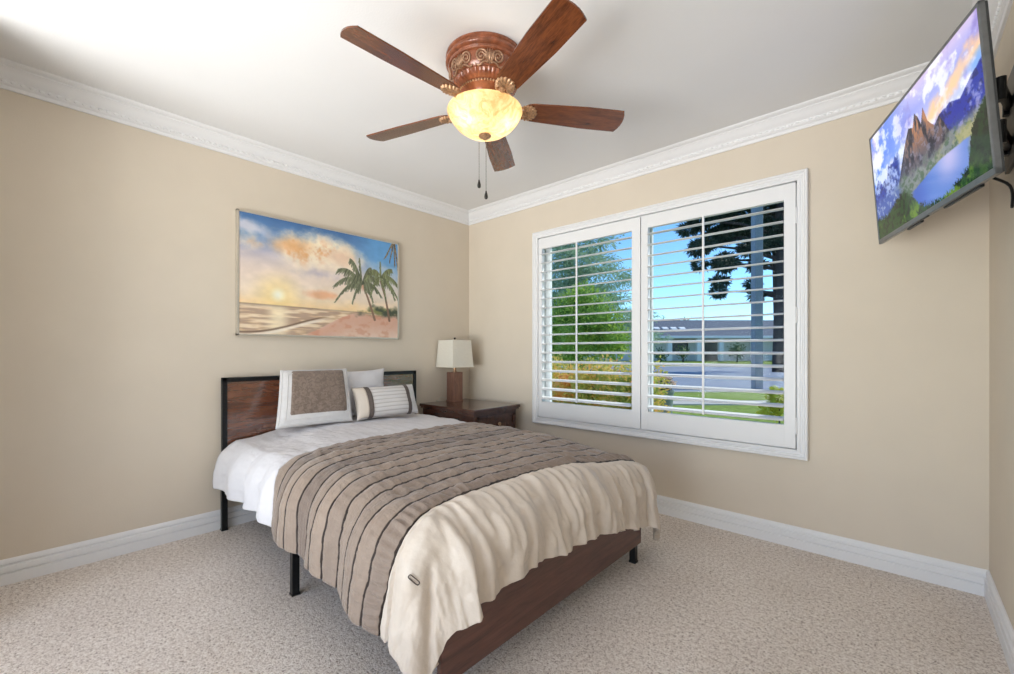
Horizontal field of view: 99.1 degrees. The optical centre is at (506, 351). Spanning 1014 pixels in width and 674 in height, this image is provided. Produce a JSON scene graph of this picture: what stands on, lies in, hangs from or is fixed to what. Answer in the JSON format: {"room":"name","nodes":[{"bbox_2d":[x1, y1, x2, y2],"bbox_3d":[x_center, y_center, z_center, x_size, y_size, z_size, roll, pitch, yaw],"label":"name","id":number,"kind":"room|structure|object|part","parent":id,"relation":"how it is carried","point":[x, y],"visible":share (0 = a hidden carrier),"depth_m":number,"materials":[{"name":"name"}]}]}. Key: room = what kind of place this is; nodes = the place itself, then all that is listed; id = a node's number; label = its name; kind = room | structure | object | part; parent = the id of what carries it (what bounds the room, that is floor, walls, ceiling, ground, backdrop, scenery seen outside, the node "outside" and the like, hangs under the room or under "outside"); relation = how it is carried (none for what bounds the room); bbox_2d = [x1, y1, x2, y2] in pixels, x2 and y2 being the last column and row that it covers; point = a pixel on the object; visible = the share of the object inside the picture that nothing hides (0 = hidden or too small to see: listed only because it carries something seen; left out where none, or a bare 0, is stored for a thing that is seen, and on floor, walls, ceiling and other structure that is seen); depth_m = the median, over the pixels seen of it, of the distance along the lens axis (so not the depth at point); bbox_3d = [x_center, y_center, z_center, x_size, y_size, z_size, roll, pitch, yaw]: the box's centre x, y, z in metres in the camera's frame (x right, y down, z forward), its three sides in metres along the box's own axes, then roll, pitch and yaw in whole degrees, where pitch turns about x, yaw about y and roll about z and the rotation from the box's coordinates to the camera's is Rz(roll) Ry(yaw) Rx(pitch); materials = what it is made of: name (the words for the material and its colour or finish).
{"room":"bedroom","nodes":[
{"label":"bedroom","id":0,"kind":"room"},
{"bbox_2d":[0,88,468,559],"bbox_3d":[-1.802,-0.125,2.766,0.140,2.440,4.380,0,0,42],"label":"wall","id":1,"kind":"structure","parent":0,"point":[118,339],"depth_m":2.38,"materials":[{"name":"beige paint"}]},
{"bbox_2d":[0,504,256,586],"bbox_3d":[-1.408,1.036,3.083,0.017,0.118,3.100,0,0,42],"label":"baseboard","id":2,"kind":"structure","parent":1,"relation":"attached to","point":[44,562],"depth_m":2.31,"materials":[{"name":"white paint"}]},
{"bbox_2d":[0,57,468,224],"bbox_3d":[-1.381,-1.292,3.059,0.090,0.107,3.100,0,0,42],"label":"trim","id":3,"kind":"structure","parent":1,"relation":"attached to","point":[16,77],"depth_m":2.55,"materials":[{"name":"white paint"}]},
{"bbox_2d":[235,208,398,338],"bbox_3d":[-1.312,-0.505,3.174,0.034,0.800,1.190,0,0,42],"label":"picture","id":4,"kind":"object","parent":1,"relation":"attached to","point":[293,278],"visible":1,"depth_m":3.06},
{"bbox_2d":[0,0,972,209],"bbox_3d":[-0.485,-1.405,1.569,3.700,0.120,4.380,0,0,42],"label":"ceiling","id":5,"kind":"structure","parent":0,"point":[281,74],"depth_m":2.00,"materials":[{"name":"white paint"}]},
{"bbox_2d":[340,0,623,198],"bbox_3d":[-0.138,-1.030,1.948,1.321,0.631,1.272,0,0,42],"label":"ceiling fan","id":6,"kind":"object","parent":5,"relation":"hanging from","point":[486,69],"visible":1,"depth_m":1.85,"materials":[{"name":"brown wood"}]},
{"bbox_3d":[-0.398,-1.121,1.676,0.131,0.006,0.488,18,13,42],"label":"fan blade","id":7,"kind":"part","parent":6,"relation":"part of","materials":[{"name":"brown wood"}]},
{"bbox_3d":[-0.488,-1.121,2.172,0.488,0.006,0.131,0,13,26],"label":"fan blade","id":8,"kind":"part","parent":6,"relation":"part of","materials":[{"name":"brown wood"}]},
{"bbox_3d":[-0.101,-1.050,1.986,0.345,0.115,0.345,0,0,42],"label":"lamp shade","id":9,"kind":"part","parent":6,"relation":"part of","materials":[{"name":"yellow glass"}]},
{"bbox_3d":[-0.044,-1.121,2.412,0.131,0.006,0.488,-14,-2,7],"label":"fan blade","id":10,"kind":"part","parent":6,"relation":"part of","materials":[{"name":"brown wood"}]},
{"bbox_3d":[0.102,-1.121,1.609,0.131,0.006,0.488,15,-7,-28],"label":"fan blade","id":11,"kind":"part","parent":6,"relation":"part of","materials":[{"name":"brown wood"}]},
{"bbox_3d":[0.321,-1.121,2.064,0.488,0.006,0.131,0,-14,-10],"label":"fan blade","id":12,"kind":"part","parent":6,"relation":"part of","materials":[{"name":"brown wood"}]},
{"bbox_2d":[0,513,1010,673],"bbox_3d":[-0.485,1.145,1.569,3.700,0.100,4.380,0,0,42],"label":"floor","id":13,"kind":"structure","parent":0,"point":[697,598],"depth_m":1.78,"materials":[{"name":"beige carpet"}]},
{"bbox_2d":[220,370,640,673],"bbox_3d":[-0.504,0.626,2.486,2.101,0.937,1.440,0,0,42],"label":"bed","id":14,"kind":"object","parent":13,"relation":"on","point":[249,405],"visible":0.22,"depth_m":1.81,"materials":[{"name":"brown wood"}]},
{"bbox_3d":[-1.740,0.925,2.661,0.036,0.340,0.036,0,0,42],"label":"leg","id":15,"kind":"part","parent":14,"relation":"part of","materials":[{"name":"black metal"}]},
{"bbox_3d":[-0.959,0.945,1.954,0.036,0.300,0.036,0,0,42],"label":"leg","id":16,"kind":"part","parent":14,"relation":"part of","materials":[{"name":"black metal"}]},
{"bbox_3d":[-1.268,0.462,3.180,0.030,0.607,1.432,0,0,42],"label":"headboard frame","id":17,"kind":"part","parent":14,"relation":"part of","materials":[{"name":"black metal"}]},
{"bbox_3d":[-1.267,0.393,3.179,0.016,0.418,1.380,0,0,42],"label":"headboard panel","id":18,"kind":"part","parent":14,"relation":"part of","materials":[{"name":"brown wood"}]},
{"bbox_2d":[213,413,660,673],"bbox_3d":[-0.446,0.732,2.433,2.156,0.525,1.655,0,0,42],"label":"comforter","id":19,"kind":"object","parent":14,"relation":"on","point":[417,522],"visible":0.99,"depth_m":1.67,"materials":[{"name":"white fabric"}]},
{"bbox_2d":[275,369,352,428],"bbox_3d":[-1.271,0.293,2.846,0.495,0.352,0.224,0,0,-41],"label":"throw pillow","id":20,"kind":"object","parent":19,"relation":"on","point":[306,397],"visible":1,"depth_m":2.78,"materials":[{"name":"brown fabric"}]},
{"bbox_3d":[-1.236,0.254,2.833,0.382,0.305,0.059,0,-24,-42],"label":"panel","id":21,"kind":"part","parent":20,"relation":"part of","materials":[{"name":"brown fabric"}]},
{"bbox_3d":[-0.893,0.649,2.808,0.989,0.348,1.563,0,0,42],"label":"head panel","id":22,"kind":"part","parent":19,"relation":"part of","materials":[{"name":"white fabric"}]},
{"bbox_2d":[347,368,383,415],"bbox_3d":[-1.099,0.303,3.188,0.474,0.354,0.153,0,0,-42],"label":"bed pillow","id":23,"kind":"object","parent":19,"relation":"on","point":[371,378],"visible":0.3,"depth_m":3.18,"materials":[{"name":"white fabric"}]},
{"bbox_2d":[351,384,417,420],"bbox_3d":[-0.886,0.360,3.175,0.509,0.220,0.174,0,0,-44],"label":"bolster pillow","id":24,"kind":"object","parent":19,"relation":"on","point":[370,402],"visible":1,"depth_m":3.09,"materials":[{"name":"beige fabric"}]},
{"bbox_3d":[-1.010,0.349,3.002,0.082,0.221,0.056,0,-22,-47],"label":"panel","id":25,"kind":"part","parent":24,"relation":"part of","materials":[{"name":"beige fabric"}]},
{"bbox_3d":[-0.722,0.347,3.299,0.081,0.222,0.053,0,-22,-47],"label":"panel","id":26,"kind":"part","parent":24,"relation":"part of","materials":[{"name":"white fabric"}]},
{"bbox_3d":[-0.238,0.675,2.232,1.250,0.410,1.635,0,0,42],"label":"pleated panel","id":27,"kind":"part","parent":19,"relation":"part of","materials":[{"name":"beige fabric"}]},
{"bbox_3d":[0.254,0.742,1.810,0.280,0.506,1.630,0,0,42],"label":"foot panel","id":28,"kind":"part","parent":19,"relation":"part of","materials":[{"name":"beige fabric"}]},
{"bbox_3d":[0.244,0.863,1.763,0.022,0.255,1.323,0,0,42],"label":"footboard","id":29,"kind":"part","parent":14,"relation":"part of","materials":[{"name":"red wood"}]},
{"bbox_3d":[0.659,0.945,2.256,0.036,0.300,0.036,0,0,42],"label":"leg","id":30,"kind":"part","parent":14,"relation":"part of","materials":[{"name":"black metal"}]},
{"bbox_2d":[419,398,519,427],"bbox_3d":[-0.323,0.770,3.724,0.692,0.650,0.546,0,0,42],"label":"nightstand","id":31,"kind":"object","parent":13,"relation":"on","point":[467,410],"visible":0.25,"depth_m":3.56,"materials":[{"name":"brown wood"}]},
{"bbox_2d":[436,337,473,401],"bbox_3d":[-0.474,0.156,3.923,0.253,0.578,0.253,0,0,42],"label":"table lamp","id":32,"kind":"object","parent":31,"relation":"on","point":[454,354],"visible":1,"depth_m":3.87,"materials":[{"name":"beige fabric"}]},
{"bbox_3d":[-0.474,0.015,3.923,0.240,0.244,0.240,0,0,44],"label":"lamp shade","id":33,"kind":"part","parent":32,"relation":"part of","materials":[{"name":"beige fabric"}]},
{"bbox_3d":[-0.086,0.583,3.509,0.020,0.151,0.426,0,0,42],"label":"drawer","id":34,"kind":"part","parent":31,"relation":"part of","materials":[{"name":"brown wood"}]},
{"bbox_2d":[469,102,988,569],"bbox_3d":[0.941,-0.125,3.138,3.420,2.440,0.140,0,0,42],"label":"wall","id":35,"kind":"structure","parent":0,"point":[899,326],"depth_m":2.27,"materials":[{"name":"beige paint"}]},
{"bbox_2d":[532,168,808,460],"bbox_3d":[0.985,-0.205,3.075,1.932,1.602,0.174,0,0,42],"label":"window","id":36,"kind":"structure","parent":35,"relation":"in","point":[801,177],"depth_m":2.71,"materials":[{"name":"white paint"}]},
{"bbox_3d":[0.678,-0.205,3.397,0.918,1.476,0.030,0,0,42],"label":"sash","id":37,"kind":"part","parent":36,"relation":"part of","materials":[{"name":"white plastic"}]},
{"bbox_2d":[537,217,640,428],"bbox_3d":[0.600,-0.203,3.340,0.912,1.487,0.101,0,0,42],"label":"window shutter","id":38,"kind":"object","parent":36,"relation":"attached to","point":[630,418],"visible":0.98,"depth_m":3.28,"materials":[{"name":"white paint"}]},
{"bbox_3d":[0.536,-0.228,3.337,0.012,1.240,0.011,0,0,42],"label":"tilt rod","id":39,"kind":"part","parent":38,"relation":"part of","materials":[{"name":"white paint"}]},
{"bbox_3d":[1.353,-0.205,2.827,0.928,1.476,0.030,0,0,42],"label":"sash","id":40,"kind":"part","parent":36,"relation":"part of","materials":[{"name":"white plastic"}]},
{"bbox_2d":[641,182,797,448],"bbox_3d":[1.282,-0.203,2.720,0.919,1.487,0.101,0,0,42],"label":"window shutter","id":41,"kind":"object","parent":36,"relation":"attached to","point":[764,433],"visible":1,"depth_m":2.64,"materials":[{"name":"white paint"}]},
{"bbox_3d":[1.228,-0.228,2.708,0.012,1.240,0.011,0,0,42],"label":"tilt rod","id":42,"kind":"part","parent":41,"relation":"part of","materials":[{"name":"white paint"}]},
{"bbox_2d":[468,61,929,224],"bbox_3d":[0.863,-1.292,3.053,3.420,0.107,0.090,0,0,42],"label":"trim","id":43,"kind":"structure","parent":35,"relation":"attached to","point":[887,89],"depth_m":2.62,"materials":[{"name":"white paint"}]},
{"bbox_2d":[657,495,987,596],"bbox_3d":[0.888,1.036,3.080,3.420,0.118,0.017,0,0,42],"label":"baseboard","id":44,"kind":"structure","parent":35,"relation":"attached to","point":[970,579],"depth_m":2.29,"materials":[{"name":"white paint"}]},
{"bbox_2d":[989,1,1013,628],"bbox_3d":[0.832,-0.125,0.372,0.140,2.440,4.380,0,0,42],"label":"wall","id":45,"kind":"structure","parent":0,"point":[1001,216],"depth_m":1.70,"materials":[{"name":"beige paint"}]},
{"bbox_2d":[971,0,1013,58],"bbox_3d":[0.747,-1.292,0.449,0.090,0.107,4.100,0,0,42],"label":"trim","id":46,"kind":"structure","parent":45,"relation":"attached to","point":[999,10],"depth_m":1.64,"materials":[{"name":"white paint"}]},
{"bbox_2d":[984,570,1013,673],"bbox_3d":[0.774,1.036,0.425,0.017,0.118,4.100,0,0,42],"label":"baseboard","id":47,"kind":"structure","parent":45,"relation":"attached to","point":[1002,624],"depth_m":1.64,"materials":[{"name":"white paint"}]},
{"bbox_2d":[993,65,1013,207],"bbox_3d":[1.616,-0.733,1.515,0.238,0.463,0.353,0,0,42],"label":"mount","id":48,"kind":"object","parent":45,"relation":"attached to","point":[1005,89],"visible":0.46,"depth_m":1.47,"materials":[{"name":"black metal"}]},
{"bbox_2d":[869,0,1004,243],"bbox_3d":[1.566,-0.752,1.620,0.087,0.507,0.880,0,0,24],"label":"television","id":49,"kind":"object","parent":48,"relation":"attached to","point":[941,143],"visible":1,"depth_m":1.46,"materials":[{"name":"grey plastic"}]},
{"bbox_2d":[907,220,923,229],"bbox_3d":[1.620,-0.507,1.716,0.011,0.016,0.120,-5,-2,24],"label":"vent","id":50,"kind":"object","parent":49,"relation":"attached to","point":[911,224],"depth_m":1.71,"materials":[{"name":"metal"}]},
{"bbox_2d":[943,183,984,208],"bbox_3d":[1.481,-0.507,1.406,0.011,0.016,0.220,-5,-2,24],"label":"vent","id":51,"kind":"object","parent":49,"relation":"attached to","point":[981,186],"depth_m":1.39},
{"bbox_3d":[1.631,-0.853,1.503,0.199,0.075,0.217,0,0,42],"label":"arm","id":52,"kind":"part","parent":48,"relation":"part of","materials":[{"name":"black metal"}]},
{"bbox_3d":[1.631,-0.713,1.503,0.199,0.075,0.217,0,0,42],"label":"arm","id":53,"kind":"part","parent":48,"relation":"part of","materials":[{"name":"black metal"}]},
{"bbox_3d":[1.750,-0.805,1.497,0.013,0.320,0.200,0,0,42],"label":"wall plate","id":54,"kind":"part","parent":48,"relation":"part of","materials":[{"name":"black metal"}]},
{"label":"outside","id":55,"kind":"structure","parent":0,"visible":0},
{"bbox_2d":[552,357,771,365],"bbox_3d":[0.000,1.115,56.500,128.496,0.440,121.533,0,0,42],"label":"lawn","id":56,"kind":"structure","parent":55,"point":[713,362],"depth_m":42.13,"materials":[{"name":"green plant"}]},
{"bbox_2d":[653,347,668,362],"bbox_3d":[14.012,0.246,39.533,1.606,1.578,1.812,0,0,33],"label":"shrub","id":57,"kind":"object","parent":56,"relation":"on","point":[656,356],"visible":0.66,"depth_m":39.28,"materials":[{"name":"green plant"}]},
{"bbox_2d":[585,320,773,360],"bbox_3d":[21.329,-1.345,48.770,28.000,4.500,10.860,0,0,0],"label":"house","id":58,"kind":"structure","parent":56,"relation":"on","point":[670,324],"depth_m":45.00,"materials":[{"name":"paint"}]},
{"bbox_3d":[16.430,-0.295,43.775,0.440,2.400,0.450,0,0,0],"label":"porch post","id":59,"kind":"part","parent":58,"relation":"part of","materials":[{"name":"white paint"}]},
{"bbox_3d":[19.380,-0.295,43.775,0.440,2.400,0.450,0,0,0],"label":"porch post","id":60,"kind":"part","parent":58,"relation":"part of","materials":[{"name":"white paint"}]},
{"bbox_3d":[21.130,-0.170,44.980,1.600,2.150,0.140,0,0,0],"label":"door","id":61,"kind":"part","parent":58,"relation":"part of","materials":[{"name":"clear glass"}]},
{"bbox_3d":[21.630,-0.295,43.775,0.440,2.400,0.450,0,0,0],"label":"porch post","id":62,"kind":"part","parent":58,"relation":"part of","materials":[{"name":"white paint"}]},
{"bbox_2d":[675,345,689,361],"bbox_3d":[16.859,0.121,41.517,1.704,1.708,1.679,0,0,42],"label":"shrub","id":63,"kind":"object","parent":56,"relation":"on","point":[682,349],"visible":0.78,"depth_m":41.40,"materials":[{"name":"green plant"}]},
{"bbox_2d":[727,342,746,361],"bbox_3d":[22.037,-0.061,41.445,1.791,2.072,1.968,0,0,42],"label":"shrub","id":64,"kind":"object","parent":56,"relation":"on","point":[736,348],"visible":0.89,"depth_m":41.36,"materials":[{"name":"green plant"}]},
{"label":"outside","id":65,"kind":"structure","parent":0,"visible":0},
{"bbox_2d":[558,366,717,366],"bbox_3d":[0.000,1.282,37.250,140.000,0.105,1.500,0,0,0],"label":"sidewalk","id":66,"kind":"structure","parent":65,"point":[558,366],"depth_m":36.69,"materials":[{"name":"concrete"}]},
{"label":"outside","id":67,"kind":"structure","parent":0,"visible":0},
{"bbox_2d":[553,355,783,423],"bbox_3d":[32.286,1.395,62.482,150.000,0.280,129.860,0,0,42],"label":"ground","id":68,"kind":"structure","parent":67,"point":[749,409],"depth_m":9.96,"materials":[{"name":"green plant"}]},
{"bbox_2d":[552,278,631,396],"bbox_3d":[1.427,-0.149,8.999,2.488,2.775,1.649,0,0,42],"label":"tree","id":69,"kind":"object","parent":68,"relation":"on","point":[610,327],"visible":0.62,"depth_m":8.63,"materials":[{"name":"green plant"}]},
{"bbox_2d":[552,354,670,412],"bbox_3d":[1.227,0.624,6.071,2.282,1.264,0.923,0,0,42],"label":"bush","id":70,"kind":"object","parent":68,"relation":"on","point":[555,375],"visible":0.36,"depth_m":5.91,"materials":[{"name":"green plant"}]},
{"bbox_2d":[552,233,673,374],"bbox_3d":[1.941,-1.977,12.399,5.357,6.424,5.098,0,0,-7],"label":"conifer tree","id":71,"kind":"object","parent":68,"relation":"on","point":[608,287],"visible":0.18,"depth_m":11.68,"materials":[{"name":"green plant"}]},
{"bbox_2d":[654,371,677,412],"bbox_3d":[2.376,0.757,6.589,0.419,0.957,0.416,0,0,42],"label":"flower pot","id":72,"kind":"object","parent":68,"relation":"on","point":[670,392],"visible":0.16,"depth_m":6.46,"materials":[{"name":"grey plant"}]},
{"bbox_3d":[2.365,0.905,6.600,0.360,0.660,0.360,0,0,42],"label":"pot","id":73,"kind":"part","parent":72,"relation":"part of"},
{"bbox_2d":[675,391,729,391],"bbox_3d":[0.000,1.285,13.625,140.000,0.100,0.250,0,0,0],"label":"curb","id":74,"kind":"object","parent":68,"relation":"on","point":[675,391],"depth_m":13.52,"materials":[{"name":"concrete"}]},
{"bbox_2d":[675,202,783,371],"bbox_3d":[16.369,-5.338,27.048,11.927,13.558,5.012,0,0,4],"label":"pine tree","id":75,"kind":"object","parent":68,"relation":"on","point":[776,242],"visible":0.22,"depth_m":26.78,"materials":[{"name":"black plant"}]},
{"bbox_2d":[755,385,783,423],"bbox_3d":[3.988,0.858,6.424,0.578,0.755,0.420,0,0,42],"label":"plant","id":76,"kind":"object","parent":68,"relation":"on","point":[772,398],"visible":0.59,"depth_m":6.38,"materials":[{"name":"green plant"}]},
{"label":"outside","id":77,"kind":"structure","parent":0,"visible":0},
{"bbox_2d":[587,400,767,404],"bbox_3d":[0.000,1.240,10.575,140.001,0.030,0.749,0,0,0],"label":"sidewalk","id":78,"kind":"structure","parent":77,"point":[675,402],"depth_m":10.49,"materials":[{"name":"concrete"}]},
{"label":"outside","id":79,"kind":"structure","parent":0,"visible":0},
{"bbox_2d":[560,367,783,390],"bbox_3d":[0.000,1.291,25.125,140.000,0.088,22.750,0,0,0],"label":"street","id":80,"kind":"structure","parent":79,"point":[722,371],"depth_m":22.02,"materials":[{"name":"grey asphalt"}]},
{"bbox_2d":[751,206,762,388],"bbox_3d":[8.382,-2.415,14.500,0.297,7.300,0.297,0,0,8],"label":"post","id":81,"kind":"object","parent":80,"relation":"on","point":[756,283],"visible":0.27,"depth_m":14.36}
]}

